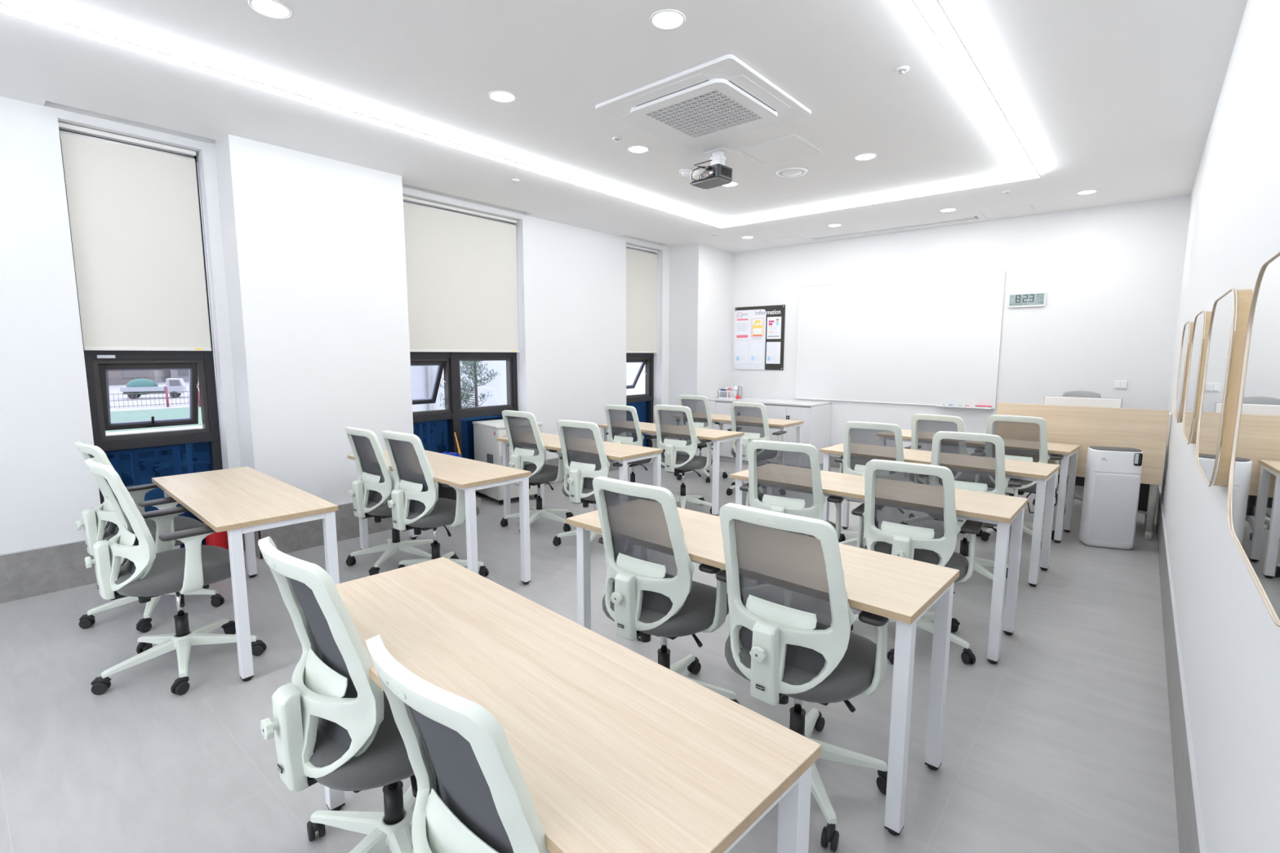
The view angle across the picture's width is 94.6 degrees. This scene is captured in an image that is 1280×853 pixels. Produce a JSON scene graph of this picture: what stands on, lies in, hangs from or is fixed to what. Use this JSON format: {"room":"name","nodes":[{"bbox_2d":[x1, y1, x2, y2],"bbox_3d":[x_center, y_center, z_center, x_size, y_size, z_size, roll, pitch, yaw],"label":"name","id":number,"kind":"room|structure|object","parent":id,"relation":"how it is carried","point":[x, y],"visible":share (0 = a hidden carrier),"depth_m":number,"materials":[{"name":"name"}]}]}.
{"room":"classroom","nodes":[
{"label":"classroom","id":0,"kind":"room"},
{"bbox_2d":[0,96,734,554],"bbox_3d":[-2.332,-0.592,4.925,0.730,2.940,10.958,6,9,40],"label":"wall","id":1,"kind":"structure","parent":0,"point":[306,251],"depth_m":4.38,"materials":[{"name":"white paint"}]},
{"bbox_2d":[58,128,222,563],"bbox_3d":[-3.420,-0.471,4.126,0.327,2.891,0.720,6,9,40],"label":"window","id":2,"kind":"structure","parent":1,"relation":"in","point":[138,458],"depth_m":4.19,"materials":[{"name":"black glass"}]},
{"bbox_2d":[57,121,218,384],"bbox_3d":[-3.341,-1.086,3.987,0.064,1.628,0.716,6,9,40],"label":"roller blind","id":3,"kind":"object","parent":2,"relation":"attached to","point":[134,212],"visible":0.92,"depth_m":3.93,"materials":[{"name":"white fabric"}]},
{"bbox_2d":[0,457,618,604],"bbox_3d":[-2.590,0.765,4.715,0.325,0.295,9.663,6,9,40],"label":"baseboard","id":4,"kind":"structure","parent":1,"relation":"attached to","point":[28,573],"depth_m":3.76,"materials":[{"name":"grey"}]},
{"bbox_2d":[403,200,518,497],"bbox_3d":[-1.901,-0.693,5.965,0.402,2.891,1.510,6,9,40],"label":"window","id":5,"kind":"structure","parent":1,"relation":"in","point":[435,428],"depth_m":5.95,"materials":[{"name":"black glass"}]},
{"bbox_2d":[403,195,522,374],"bbox_3d":[-1.793,-1.305,5.802,0.064,1.628,1.506,6,9,40],"label":"roller blind","id":6,"kind":"object","parent":5,"relation":"attached to","point":[462,269],"visible":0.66,"depth_m":5.79,"materials":[{"name":"white fabric"}]},
{"bbox_2d":[626,247,653,447],"bbox_3d":[-0.122,-0.947,8.073,0.430,2.891,0.750,6,9,40],"label":"window","id":7,"kind":"structure","parent":1,"relation":"in","point":[643,403],"depth_m":8.29,"materials":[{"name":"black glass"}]},
{"bbox_2d":[626,244,658,368],"bbox_3d":[-0.004,-1.558,7.901,0.064,1.628,0.746,6,9,40],"label":"roller blind","id":8,"kind":"object","parent":7,"relation":"attached to","point":[641,266],"visible":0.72,"depth_m":7.88,"materials":[{"name":"white fabric"}]},
{"bbox_2d":[0,461,1179,852],"bbox_3d":[-0.475,1.117,3.581,6.060,0.120,11.008,6,9,40],"label":"floor","id":9,"kind":"structure","parent":0,"point":[1062,744],"depth_m":2.43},
{"bbox_2d":[74,440,224,632],"bbox_3d":[-2.822,0.565,3.373,0.623,1.014,0.632,5,9,37],"label":"office chair","id":10,"kind":"object","parent":9,"relation":"on","point":[95,521],"visible":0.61,"depth_m":3.21,"materials":[{"name":"white plastic"}]},
{"bbox_2d":[84,457,266,695],"bbox_3d":[-2.196,0.635,2.764,0.630,1.026,0.628,6,9,40],"label":"office chair","id":11,"kind":"object","parent":9,"relation":"on","point":[151,569],"visible":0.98,"depth_m":2.62,"materials":[{"name":"grey plastic"}]},
{"bbox_2d":[204,523,228,549],"bbox_3d":[-3.066,0.728,4.286,0.220,0.472,0.220,6,9,40],"label":"fire extinguisher","id":12,"kind":"object","parent":9,"relation":"on","point":[215,539],"visible":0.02,"depth_m":4.24,"materials":[{"name":"red metal"}]},
{"bbox_2d":[151,466,339,681],"bbox_3d":[-2.209,0.717,3.272,1.502,0.742,0.500,6,9,42],"label":"desk","id":13,"kind":"object","parent":9,"relation":"on","point":[246,500],"visible":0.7,"depth_m":2.91,"materials":[{"name":"brown wood"}]},
{"bbox_2d":[257,536,417,852],"bbox_3d":[-0.725,0.781,1.643,0.651,1.015,0.607,6,9,38],"label":"office chair","id":14,"kind":"object","parent":9,"relation":"on","point":[332,726],"visible":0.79,"depth_m":1.46,"materials":[{"name":"grey plastic"}]},
{"bbox_2d":[344,426,433,575],"bbox_3d":[-1.726,0.478,4.186,0.632,0.994,0.640,6,9,39],"label":"office chair","id":15,"kind":"object","parent":9,"relation":"on","point":[371,493],"visible":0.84,"depth_m":3.98,"materials":[{"name":"grey plastic"}]},
{"bbox_2d":[381,430,488,577],"bbox_3d":[-1.358,0.512,3.830,0.640,1.014,0.615,5,9,36],"label":"office chair","id":16,"kind":"object","parent":9,"relation":"on","point":[415,503],"visible":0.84,"depth_m":3.65,"materials":[{"name":"grey plastic"}]},
{"bbox_2d":[347,449,531,584],"bbox_3d":[-1.425,0.617,4.102,1.502,0.742,0.500,6,9,40],"label":"desk","id":17,"kind":"object","parent":9,"relation":"on","point":[468,475],"visible":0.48,"depth_m":3.76,"materials":[{"name":"brown wood"}]},
{"bbox_2d":[437,451,462,500],"bbox_3d":[-1.839,0.531,5.565,0.334,0.556,0.339,6,9,40],"label":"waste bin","id":18,"kind":"object","parent":9,"relation":"on","point":[450,493],"visible":0.07,"depth_m":5.47,"materials":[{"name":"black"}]},
{"bbox_2d":[365,634,550,852],"bbox_3d":[-0.202,0.851,1.196,0.631,0.984,0.641,6,9,42],"label":"office chair","id":19,"kind":"object","parent":9,"relation":"on","point":[473,796],"visible":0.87,"depth_m":0.98,"materials":[{"name":"grey plastic"}]},
{"bbox_2d":[472,419,542,504],"bbox_3d":[-1.362,0.348,6.104,0.528,0.789,0.576,-6,9,-39],"label":"cabinet","id":20,"kind":"object","parent":9,"relation":"on","point":[487,449],"visible":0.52,"depth_m":5.89,"materials":[{"name":"white metal"}]},
{"bbox_2d":[500,409,573,533],"bbox_3d":[-0.851,0.357,5.068,0.633,1.024,0.635,5,9,37],"label":"office chair","id":21,"kind":"object","parent":9,"relation":"on","point":[527,450],"visible":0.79,"depth_m":4.90,"materials":[{"name":"grey plastic"}]},
{"bbox_2d":[324,556,821,852],"bbox_3d":[-0.363,0.934,1.522,1.502,0.742,0.500,7,10,44],"label":"desk","id":22,"kind":"object","parent":9,"relation":"on","point":[615,749],"visible":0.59,"depth_m":1.20,"materials":[{"name":"brown wood"}]},
{"bbox_2d":[496,432,662,519],"bbox_3d":[-0.549,0.509,5.003,1.502,0.742,0.500,6,9,41],"label":"desk","id":23,"kind":"object","parent":9,"relation":"on","point":[624,454],"visible":0.34,"depth_m":4.68,"materials":[{"name":"brown"}]},
{"bbox_2d":[552,419,636,546],"bbox_3d":[-0.324,0.431,4.559,0.634,1.002,0.635,5,8,34],"label":"office chair","id":24,"kind":"object","parent":9,"relation":"on","point":[584,459],"visible":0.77,"depth_m":4.37,"materials":[{"name":"grey plastic"}]},
{"bbox_2d":[604,404,657,483],"bbox_3d":[-0.096,0.250,6.123,0.624,0.984,0.639,5,9,36],"label":"office chair","id":25,"kind":"object","parent":9,"relation":"on","point":[623,423],"visible":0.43,"depth_m":5.93,"materials":[{"name":"grey plastic"}]},
{"bbox_2d":[592,475,741,705],"bbox_3d":[0.101,0.681,2.468,0.632,1.014,0.643,6,9,39],"label":"office chair","id":26,"kind":"object","parent":9,"relation":"on","point":[651,589],"visible":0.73,"depth_m":2.25,"materials":[{"name":"grey plastic"}]},
{"bbox_2d":[597,422,744,515],"bbox_3d":[0.270,0.387,6.011,1.502,0.742,0.500,6,9,41],"label":"desk","id":27,"kind":"object","parent":9,"relation":"on","point":[716,436],"visible":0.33,"depth_m":5.57,"materials":[{"name":"brown"}]},
{"bbox_2d":[653,404,712,514],"bbox_3d":[0.433,0.292,5.594,0.626,1.029,0.644,5,8,34],"label":"office chair","id":28,"kind":"object","parent":9,"relation":"on","point":[673,433],"visible":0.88,"depth_m":5.40,"materials":[{"name":"grey plastic"}]},
{"bbox_2d":[676,395,727,483],"bbox_3d":[0.726,0.113,7.134,0.630,1.014,0.642,5,8,33],"label":"office chair","id":29,"kind":"object","parent":9,"relation":"on","point":[693,402],"visible":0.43,"depth_m":6.90,"materials":[{"name":"grey plastic"}]},
{"bbox_2d":[673,413,803,473],"bbox_3d":[1.110,0.269,6.993,1.502,0.742,0.500,6,9,41],"label":"desk","id":30,"kind":"object","parent":9,"relation":"on","point":[782,424],"visible":0.21,"depth_m":6.64,"materials":[{"name":"brown"}]},
{"bbox_2d":[726,401,786,495],"bbox_3d":[1.241,0.219,6.332,0.635,0.999,0.647,5,9,35],"label":"office chair","id":31,"kind":"object","parent":9,"relation":"on","point":[744,415],"visible":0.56,"depth_m":6.12,"materials":[{"name":"grey plastic"}]},
{"bbox_2d":[566,506,959,835],"bbox_3d":[0.386,0.826,2.415,1.502,0.742,0.500,6,9,42],"label":"desk","id":32,"kind":"object","parent":9,"relation":"on","point":[901,590],"visible":0.7,"depth_m":2.03,"materials":[{"name":"brown wood"}]},
{"bbox_2d":[708,396,831,469],"bbox_3d":[1.739,0.073,8.081,1.527,0.868,0.630,6,9,40],"label":"storage cabinet","id":33,"kind":"object","parent":9,"relation":"on","point":[815,415],"visible":0.41,"depth_m":7.64,"materials":[{"name":"white wood"}]},
{"bbox_2d":[719,390,741,398],"bbox_3d":[1.288,-0.462,8.454,0.268,0.104,0.172,5,8,34],"label":"plastic basket","id":34,"kind":"object","parent":33,"relation":"on","point":[731,394],"visible":0.71,"depth_m":8.39,"materials":[{"name":"white plastic"}]},
{"bbox_2d":[739,440,844,539],"bbox_3d":[0.901,0.562,3.455,0.630,1.014,0.627,4,8,31],"label":"office chair","id":35,"kind":"object","parent":9,"relation":"on","point":[774,482],"visible":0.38,"depth_m":3.27,"materials":[{"name":"grey plastic"}]},
{"bbox_2d":[715,502,888,852],"bbox_3d":[0.550,0.733,2.052,0.630,1.014,0.642,6,9,40],"label":"office chair","id":36,"kind":"object","parent":9,"relation":"on","point":[791,618],"visible":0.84,"depth_m":1.84,"materials":[{"name":"grey plastic"}]},
{"bbox_2d":[834,421,904,545],"bbox_3d":[1.772,0.449,4.396,0.641,1.014,0.633,5,9,36],"label":"office chair","id":37,"kind":"object","parent":9,"relation":"on","point":[856,434],"visible":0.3,"depth_m":4.22,"materials":[{"name":"grey plastic"}]},
{"bbox_2d":[730,467,1028,664],"bbox_3d":[1.291,0.705,3.425,1.502,0.742,0.500,6,9,41],"label":"desk","id":38,"kind":"object","parent":9,"relation":"on","point":[1001,510],"visible":0.54,"depth_m":3.06,"materials":[{"name":"brown wood"}]},
{"bbox_2d":[850,459,984,665],"bbox_3d":[1.390,0.634,3.018,0.645,0.980,0.604,5,9,37],"label":"office chair","id":39,"kind":"object","parent":9,"relation":"on","point":[891,517],"visible":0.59,"depth_m":2.86,"materials":[{"name":"grey plastic"}]},
{"bbox_2d":[819,443,1060,586],"bbox_3d":[2.138,0.588,4.391,1.502,0.742,0.500,7,9,43],"label":"desk","id":40,"kind":"object","parent":9,"relation":"on","point":[1040,473],"visible":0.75,"depth_m":4.02,"materials":[{"name":"brown wood"}]},
{"bbox_2d":[903,413,985,536],"bbox_3d":[2.569,0.383,4.981,0.626,1.006,0.644,7,10,44],"label":"office chair","id":41,"kind":"object","parent":9,"relation":"on","point":[924,426],"visible":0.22,"depth_m":4.84,"materials":[{"name":"grey plastic"}]},
{"bbox_2d":[930,431,1023,580],"bbox_3d":[2.166,0.509,3.941,0.627,1.005,0.640,5,9,36],"label":"office chair","id":42,"kind":"object","parent":9,"relation":"on","point":[944,442],"visible":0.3,"depth_m":3.72,"materials":[{"name":"grey plastic"}]},
{"bbox_2d":[880,429,1080,542],"bbox_3d":[2.947,0.479,5.295,1.502,0.742,0.500,7,10,44],"label":"desk","id":43,"kind":"object","parent":9,"relation":"on","point":[1067,451],"visible":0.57,"depth_m":4.76,"materials":[{"name":"brown"}]},
{"bbox_2d":[977,414,1062,549],"bbox_3d":[3.054,0.397,4.820,0.632,1.019,0.643,6,9,39],"label":"office chair","id":44,"kind":"object","parent":9,"relation":"on","point":[995,423],"visible":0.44,"depth_m":4.60,"materials":[{"name":"grey plastic"}]},
{"bbox_2d":[1032,391,1101,513],"bbox_3d":[4.184,0.234,5.697,0.572,1.135,0.572,6,9,40],"label":"chair","id":45,"kind":"object","parent":9,"relation":"on","point":[1070,393],"visible":0.11,"depth_m":5.80,"materials":[{"name":"grey plastic"}]},
{"bbox_2d":[995,402,1169,540],"bbox_3d":[3.858,0.327,5.249,1.160,1.058,0.620,6,9,40],"label":"desk","id":46,"kind":"object","parent":9,"relation":"on","point":[1145,430],"visible":0.46,"depth_m":4.82,"materials":[{"name":"brown wood"}]},
{"bbox_2d":[1026,488,1066,513],"bbox_3d":[3.577,0.605,5.191,0.407,0.331,0.230,6,9,40],"label":"power cord","id":47,"kind":"object","parent":46,"relation":"hanging from","point":[1056,494],"visible":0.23,"depth_m":5.20,"materials":[{"name":"black plastic"}]},
{"bbox_2d":[1044,395,1122,408],"bbox_3d":[3.902,-0.073,5.236,0.550,0.375,0.170,6,9,41],"label":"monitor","id":48,"kind":"object","parent":46,"relation":"on","point":[1049,400],"visible":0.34,"depth_m":5.19,"materials":[{"name":"white plastic"}]},
{"bbox_2d":[1165,412,1172,448],"bbox_3d":[4.266,0.028,4.812,0.074,0.280,0.120,6,9,40],"label":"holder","id":49,"kind":"object","parent":46,"relation":"on","point":[1170,413],"visible":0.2,"depth_m":4.75,"materials":[{"name":"white plastic"}]},
{"bbox_2d":[1079,446,1142,549],"bbox_3d":[3.660,0.550,4.598,0.334,0.768,0.198,3,7,21],"label":"air purifier","id":50,"kind":"object","parent":9,"relation":"on","point":[1113,476],"visible":1,"depth_m":4.52,"materials":[{"name":"grey plastic"}]},
{"bbox_2d":[1089,474,1139,543],"bbox_3d":[3.625,0.629,4.518,0.267,0.515,0.005,3,7,21],"label":"grille","id":51,"kind":"object","parent":50,"relation":"attached to","point":[1113,498],"depth_m":4.52,"materials":[{"name":"white plastic"}]},
{"bbox_2d":[1089,446,1142,452],"bbox_3d":[3.661,0.173,4.554,0.308,0.008,0.169,3,7,21],"label":"grille","id":52,"kind":"object","parent":50,"relation":"attached to","point":[1092,449],"depth_m":4.51,"materials":[{"name":"grey plastic"}]},
{"bbox_2d":[1137,483,1150,514],"bbox_3d":[4.293,0.609,5.123,0.260,0.530,0.440,6,9,40],"label":"computer tower","id":53,"kind":"object","parent":9,"relation":"on","point":[1144,488],"visible":0.05,"depth_m":4.95,"materials":[{"name":"black plastic"}]},
{"bbox_2d":[0,0,1247,252],"bbox_3d":[-0.505,-1.960,3.202,6.010,0.200,10.958,6,9,40],"label":"ceiling","id":54,"kind":"structure","parent":0,"point":[1117,99],"depth_m":3.27,"materials":[{"name":"white paint"}]},
{"bbox_2d":[248,0,292,18],"bbox_3d":[-1.566,-1.774,2.504,0.160,0.004,0.160,6,9,40],"label":"recessed light","id":55,"kind":"object","parent":54,"relation":"in","point":[271,8],"visible":1,"depth_m":2.51,"materials":[{"name":"white plastic"}]},
{"bbox_2d":[488,89,516,102],"bbox_3d":[-0.783,-1.877,3.362,0.160,0.004,0.160,6,9,40],"label":"recessed light","id":56,"kind":"object","parent":54,"relation":"in","point":[499,95],"visible":1,"depth_m":3.35,"materials":[{"name":"white plastic"}]},
{"bbox_2d":[0,0,1040,228],"bbox_3d":[-0.485,-1.775,2.707,3.005,0.045,7.880,6,9,40],"label":"linear light","id":57,"kind":"object","parent":54,"relation":"attached to","point":[935,13],"visible":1,"depth_m":3.33,"materials":[{"name":"white plastic"}]},
{"bbox_2d":[626,145,649,153],"bbox_3d":[-0.011,-1.980,4.223,0.160,0.004,0.160,6,9,40],"label":"recessed light","id":58,"kind":"object","parent":54,"relation":"in","point":[633,148],"visible":1,"depth_m":4.21,"materials":[{"name":"white plastic"}]},
{"bbox_2d":[649,8,685,30],"bbox_3d":[0.122,-1.781,2.589,0.160,0.004,0.160,6,9,40],"label":"recessed light","id":59,"kind":"object","parent":54,"relation":"in","point":[664,19],"visible":1,"depth_m":2.58,"materials":[{"name":"white plastic"}]},
{"bbox_2d":[679,168,693,176],"bbox_3d":[0.367,-2.020,4.709,0.110,0.041,0.110,6,9,40],"label":"smoke detector","id":60,"kind":"object","parent":54,"relation":"attached to","point":[684,171],"visible":0.88,"depth_m":4.68,"materials":[{"name":"white plastic"}]},
{"bbox_2d":[595,53,811,149],"bbox_3d":[0.385,-1.874,3.524,0.945,0.045,0.925,6,9,40],"label":"air conditioner","id":61,"kind":"object","parent":54,"relation":"attached to","point":[722,97],"visible":1,"depth_m":3.40,"materials":[{"name":"grey plastic"}]},
{"bbox_2d":[644,89,763,137],"bbox_3d":[0.385,-1.855,3.526,0.510,0.007,0.510,6,9,40],"label":"grille","id":62,"kind":"object","parent":61,"relation":"attached to","point":[709,112],"depth_m":3.51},
{"bbox_2d":[689,146,732,188],"bbox_3d":[0.507,-1.861,4.232,0.264,0.242,0.271,-7,10,-44],"label":"projector","id":63,"kind":"object","parent":54,"relation":"hanging from","point":[717,174],"visible":1,"depth_m":4.20,"materials":[{"name":"grey plastic"}]},
{"bbox_2d":[721,166,731,177],"bbox_3d":[0.607,-1.788,4.151,0.113,0.055,0.004,-7,10,-44],"label":"vent grille","id":64,"kind":"object","parent":63,"relation":"attached to","point":[726,171],"depth_m":4.15,"materials":[{"name":"black plastic"}]},
{"bbox_2d":[721,181,738,186],"bbox_3d":[0.767,-2.084,5.079,0.160,0.004,0.160,6,9,40],"label":"recessed light","id":65,"kind":"object","parent":54,"relation":"in","point":[732,183],"visible":0.63,"depth_m":5.10,"materials":[{"name":"white plastic"}]},
{"bbox_2d":[733,133,822,164],"bbox_3d":[0.992,-1.982,4.241,0.460,0.003,0.450,6,9,40],"label":"ceiling hatch","id":66,"kind":"object","parent":54,"relation":"attached to","point":[789,146],"visible":1,"depth_m":4.23,"materials":[{"name":"white paint"}]},
{"bbox_2d":[762,235,810,245],"bbox_3d":[1.891,-2.391,7.608,0.450,0.003,0.450,6,9,40],"label":"ceiling hatch","id":67,"kind":"object","parent":54,"relation":"attached to","point":[793,239],"visible":1,"depth_m":7.58,"materials":[{"name":"white paint"}]},
{"bbox_2d":[776,167,807,177],"bbox_3d":[1.218,-2.036,4.744,0.244,0.015,0.244,6,9,40],"label":"ceiling speaker","id":68,"kind":"object","parent":54,"relation":"attached to","point":[789,171],"visible":1,"depth_m":4.72,"materials":[{"name":"grey plastic"}]},
{"bbox_2d":[782,169,802,176],"bbox_3d":[1.218,-2.035,4.744,0.160,0.013,0.160,6,9,40],"label":"grille","id":69,"kind":"object","parent":68,"relation":"attached to","point":[786,172],"depth_m":4.74,"materials":[{"name":"white plastic"}]},
{"bbox_2d":[853,152,876,160],"bbox_3d":[1.668,-1.996,4.376,0.160,0.004,0.160,6,9,40],"label":"recessed light","id":70,"kind":"object","parent":54,"relation":"in","point":[868,156],"visible":1,"depth_m":4.37,"materials":[{"name":"white plastic"}]},
{"bbox_2d":[812,216,978,239],"bbox_3d":[2.895,-2.300,6.888,1.840,0.006,0.100,6,9,40],"label":"ceiling vent","id":71,"kind":"object","parent":54,"relation":"in","point":[975,217],"visible":1,"depth_m":6.82,"materials":[{"name":"grey metal"}]},
{"bbox_2d":[895,66,909,74],"bbox_3d":[1.346,-1.825,3.035,0.068,0.020,0.068,6,9,40],"label":"sprinkler","id":72,"kind":"object","parent":54,"relation":"attached to","point":[901,69],"visible":1,"depth_m":3.02,"materials":[{"name":"grey metal"}]},
{"bbox_2d":[939,208,956,212],"bbox_3d":[3.117,-2.189,5.981,0.160,0.004,0.160,6,9,40],"label":"recessed light","id":73,"kind":"object","parent":54,"relation":"in","point":[946,210],"visible":1,"depth_m":5.98,"materials":[{"name":"white"}]},
{"bbox_2d":[977,203,1037,218],"bbox_3d":[3.757,-2.196,6.040,0.460,0.003,0.450,6,9,40],"label":"ceiling hatch","id":74,"kind":"object","parent":54,"relation":"attached to","point":[1025,208],"visible":1,"depth_m":6.01,"materials":[{"name":"white paint"}]},
{"bbox_2d":[1075,189,1097,194],"bbox_3d":[4.017,-2.107,5.313,0.160,0.004,0.160,6,9,40],"label":"recessed light","id":75,"kind":"object","parent":54,"relation":"in","point":[1089,191],"visible":1,"depth_m":5.31,"materials":[{"name":"white plastic"}]},
{"bbox_2d":[731,195,1191,457],"bbox_3d":[3.028,-0.883,7.385,5.810,2.940,0.150,6,9,40],"label":"wall","id":76,"kind":"structure","parent":0,"point":[1110,276],"depth_m":6.21,"materials":[{"name":"white paint"}]},
{"bbox_2d":[733,304,785,369],"bbox_3d":[1.679,-1.253,8.378,0.790,0.890,0.019,6,9,40],"label":"notice board","id":77,"kind":"object","parent":76,"relation":"attached to","point":[765,312],"visible":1,"depth_m":8.33,"materials":[{"name":"grey"}]},
{"bbox_2d":[735,342,748,363],"bbox_3d":[1.476,-1.067,8.566,0.215,0.302,0.003,6,9,40],"label":"notice sheet","id":78,"kind":"object","parent":77,"relation":"attached to","point":[741,348],"visible":1,"depth_m":8.56,"materials":[{"name":"white paper"}]},
{"bbox_2d":[735,317,749,339],"bbox_3d":[1.476,-1.409,8.524,0.215,0.302,0.003,6,9,40],"label":"notice sheet","id":79,"kind":"object","parent":77,"relation":"attached to","point":[742,327],"visible":1,"depth_m":8.52,"materials":[{"name":"white paper"}]},
{"bbox_2d":[750,342,764,363],"bbox_3d":[1.663,-1.048,8.408,0.215,0.302,0.003,6,9,40],"label":"notice sheet","id":80,"kind":"object","parent":77,"relation":"attached to","point":[757,348],"visible":1,"depth_m":8.40,"materials":[{"name":"white paper"}]},
{"bbox_2d":[750,317,764,339],"bbox_3d":[1.664,-1.389,8.366,0.215,0.302,0.004,6,9,40],"label":"notice sheet","id":81,"kind":"object","parent":77,"relation":"attached to","point":[757,324],"visible":1,"depth_m":8.36,"materials":[{"name":"white paper"}]},
{"bbox_2d":[765,342,780,364],"bbox_3d":[1.859,-1.027,8.244,0.215,0.302,0.003,6,9,40],"label":"notice sheet","id":82,"kind":"object","parent":77,"relation":"attached to","point":[773,348],"visible":1,"depth_m":8.24,"materials":[{"name":"white paper"}]},
{"bbox_2d":[766,316,781,338],"bbox_3d":[1.859,-1.369,8.201,0.215,0.302,0.005,6,9,40],"label":"notice sheet","id":83,"kind":"object","parent":77,"relation":"attached to","point":[774,323],"visible":1,"depth_m":8.20,"materials":[{"name":"white paper"}]},
{"bbox_2d":[795,270,1005,408],"bbox_3d":[3.021,-1.033,7.215,2.377,1.506,0.087,6,9,40],"label":"whiteboard","id":84,"kind":"object","parent":76,"relation":"attached to","point":[927,340],"visible":1,"depth_m":7.11,"materials":[{"name":"white plastic"}]},
{"bbox_2d":[936,404,992,408],"bbox_3d":[3.688,-0.226,6.732,0.560,0.020,0.068,6,9,40],"label":"marker tray","id":85,"kind":"object","parent":84,"relation":"on","point":[948,406],"depth_m":6.70,"materials":[{"name":"white plastic"}]},
{"bbox_2d":[831,444,1084,494],"bbox_3d":[3.786,0.522,6.801,3.283,0.295,0.015,6,9,40],"label":"baseboard","id":86,"kind":"structure","parent":76,"relation":"attached to","point":[1078,489],"depth_m":6.27,"materials":[{"name":"grey plastic"}]},
{"bbox_2d":[1008,292,1046,307],"bbox_3d":[4.113,-1.344,6.285,0.336,0.144,0.028,6,9,40],"label":"wall clock","id":87,"kind":"object","parent":76,"relation":"attached to","point":[1038,299],"visible":1,"depth_m":6.27,"materials":[{"name":"grey"}]},
{"bbox_2d":[1113,380,1127,389],"bbox_3d":[4.760,-0.415,5.856,0.104,0.084,0.013,6,9,40],"label":"light switch","id":88,"kind":"object","parent":76,"relation":"attached to","point":[1117,384],"visible":1,"depth_m":5.85,"materials":[{"name":"white plastic"}]},
{"bbox_2d":[1160,0,1279,852],"bbox_3d":[1.658,-0.168,1.508,0.150,2.940,10.858,6,9,40],"label":"wall","id":89,"kind":"structure","parent":0,"point":[1229,640],"depth_m":1.73,"materials":[{"name":"white paint"}]},
{"bbox_2d":[1155,485,1206,852],"bbox_3d":[1.623,1.134,1.753,0.013,0.295,10.549,6,9,40],"label":"baseboard","id":90,"kind":"structure","parent":89,"relation":"attached to","point":[1191,837],"depth_m":2.12,"materials":[{"name":"grey"}]},
{"bbox_2d":[1173,321,1194,422],"bbox_3d":[3.159,-0.316,3.424,0.039,0.565,0.673,6,9,40],"label":"wall mirror","id":91,"kind":"object","parent":89,"relation":"attached to","point":[1188,327],"visible":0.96,"depth_m":3.32,"materials":[{"name":"white mirror"}]},
{"bbox_2d":[1182,310,1212,444],"bbox_3d":[2.494,-0.222,2.644,0.039,0.565,0.693,6,9,40],"label":"wall mirror","id":92,"kind":"object","parent":89,"relation":"attached to","point":[1202,321],"visible":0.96,"depth_m":2.52,"materials":[{"name":"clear mirror"}]},
{"bbox_2d":[1195,288,1253,487],"bbox_3d":[1.825,-0.127,1.860,0.039,0.565,0.763,6,9,40],"label":"wall mirror","id":93,"kind":"object","parent":89,"relation":"attached to","point":[1226,339],"visible":0.98,"depth_m":1.67,"materials":[{"name":"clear mirror"}]},
{"bbox_2d":[1226,251,1279,627],"bbox_3d":[1.101,-0.025,1.011,0.039,0.565,0.843,6,9,40],"label":"wall mirror","id":94,"kind":"object","parent":89,"relation":"attached to","point":[1253,505],"visible":1,"depth_m":1.09,"materials":[{"name":"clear mirror"}]},
{"label":"outside","id":95,"kind":"structure","parent":0,"visible":0},
{"bbox_2d":[105,380,202,435],"bbox_3d":[-74.424,-7.876,102.105,234.200,0.200,180.000,6,9,40],"label":"ground","id":96,"kind":"structure","parent":95,"point":[114,390],"depth_m":55.26,"materials":[{"name":"concrete"}]},
{"bbox_2d":[107,369,155,385],"bbox_3d":[-82.541,-10.452,87.600,12.600,8.400,14.600,6,9,40],"label":"building","id":97,"kind":"structure","parent":96,"relation":"on","point":[115,377],"depth_m":86.90,"materials":[{"name":"grey"}]},
{"bbox_2d":[109,391,189,408],"bbox_3d":[-38.749,-2.945,56.442,0.040,1.200,18.000,6,9,40],"label":"mesh fence","id":98,"kind":"object","parent":96,"relation":"on","point":[175,397],"visible":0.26,"depth_m":51.43,"materials":[{"name":"metal"}]},
{"bbox_2d":[120,377,186,399],"bbox_3d":[-50.319,-3.981,61.230,5.100,2.045,1.800,-4,8,-30],"label":"truck","id":99,"kind":"object","parent":96,"relation":"on","point":[175,385],"visible":0.92,"depth_m":60.68,"materials":[{"name":"grey metal"}]},
{"bbox_2d":[105,406,202,432],"bbox_3d":[-29.915,-1.359,48.440,16.000,0.019,45.000,6,9,40],"label":"turf","id":100,"kind":"structure","parent":96,"relation":"on","point":[183,412],"depth_m":43.58,"materials":[{"name":"green plant"}]},
{"bbox_2d":[164,386,168,407],"bbox_3d":[-40.776,-2.532,50.962,0.171,1.700,0.180,6,9,40],"label":"fence post","id":101,"kind":"object","parent":96,"relation":"on","point":[166,388],"visible":1,"depth_m":50.92,"materials":[{"name":"red"}]},
{"bbox_2d":[154,369,198,382],"bbox_3d":[-73.436,-12.181,106.022,12.600,7.400,20.600,6,9,40],"label":"building","id":102,"kind":"structure","parent":96,"relation":"on","point":[159,375],"depth_m":96.43,"materials":[{"name":"grey"}]},
{"bbox_2d":[438,360,500,408],"bbox_3d":[-2.571,0.168,9.178,1.144,6.601,1.074,3,7,20],"label":"pine tree","id":103,"kind":"object","parent":96,"relation":"on","point":[474,373],"visible":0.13,"depth_m":9.07,"materials":[{"name":"green plant"}]},
{"bbox_2d":[410,360,644,411],"bbox_3d":[-0.099,-2.365,20.057,8.150,9.000,21.300,6,9,40],"label":"building","id":104,"kind":"structure","parent":96,"relation":"on","point":[423,377],"depth_m":10.82,"materials":[{"name":"grey"}]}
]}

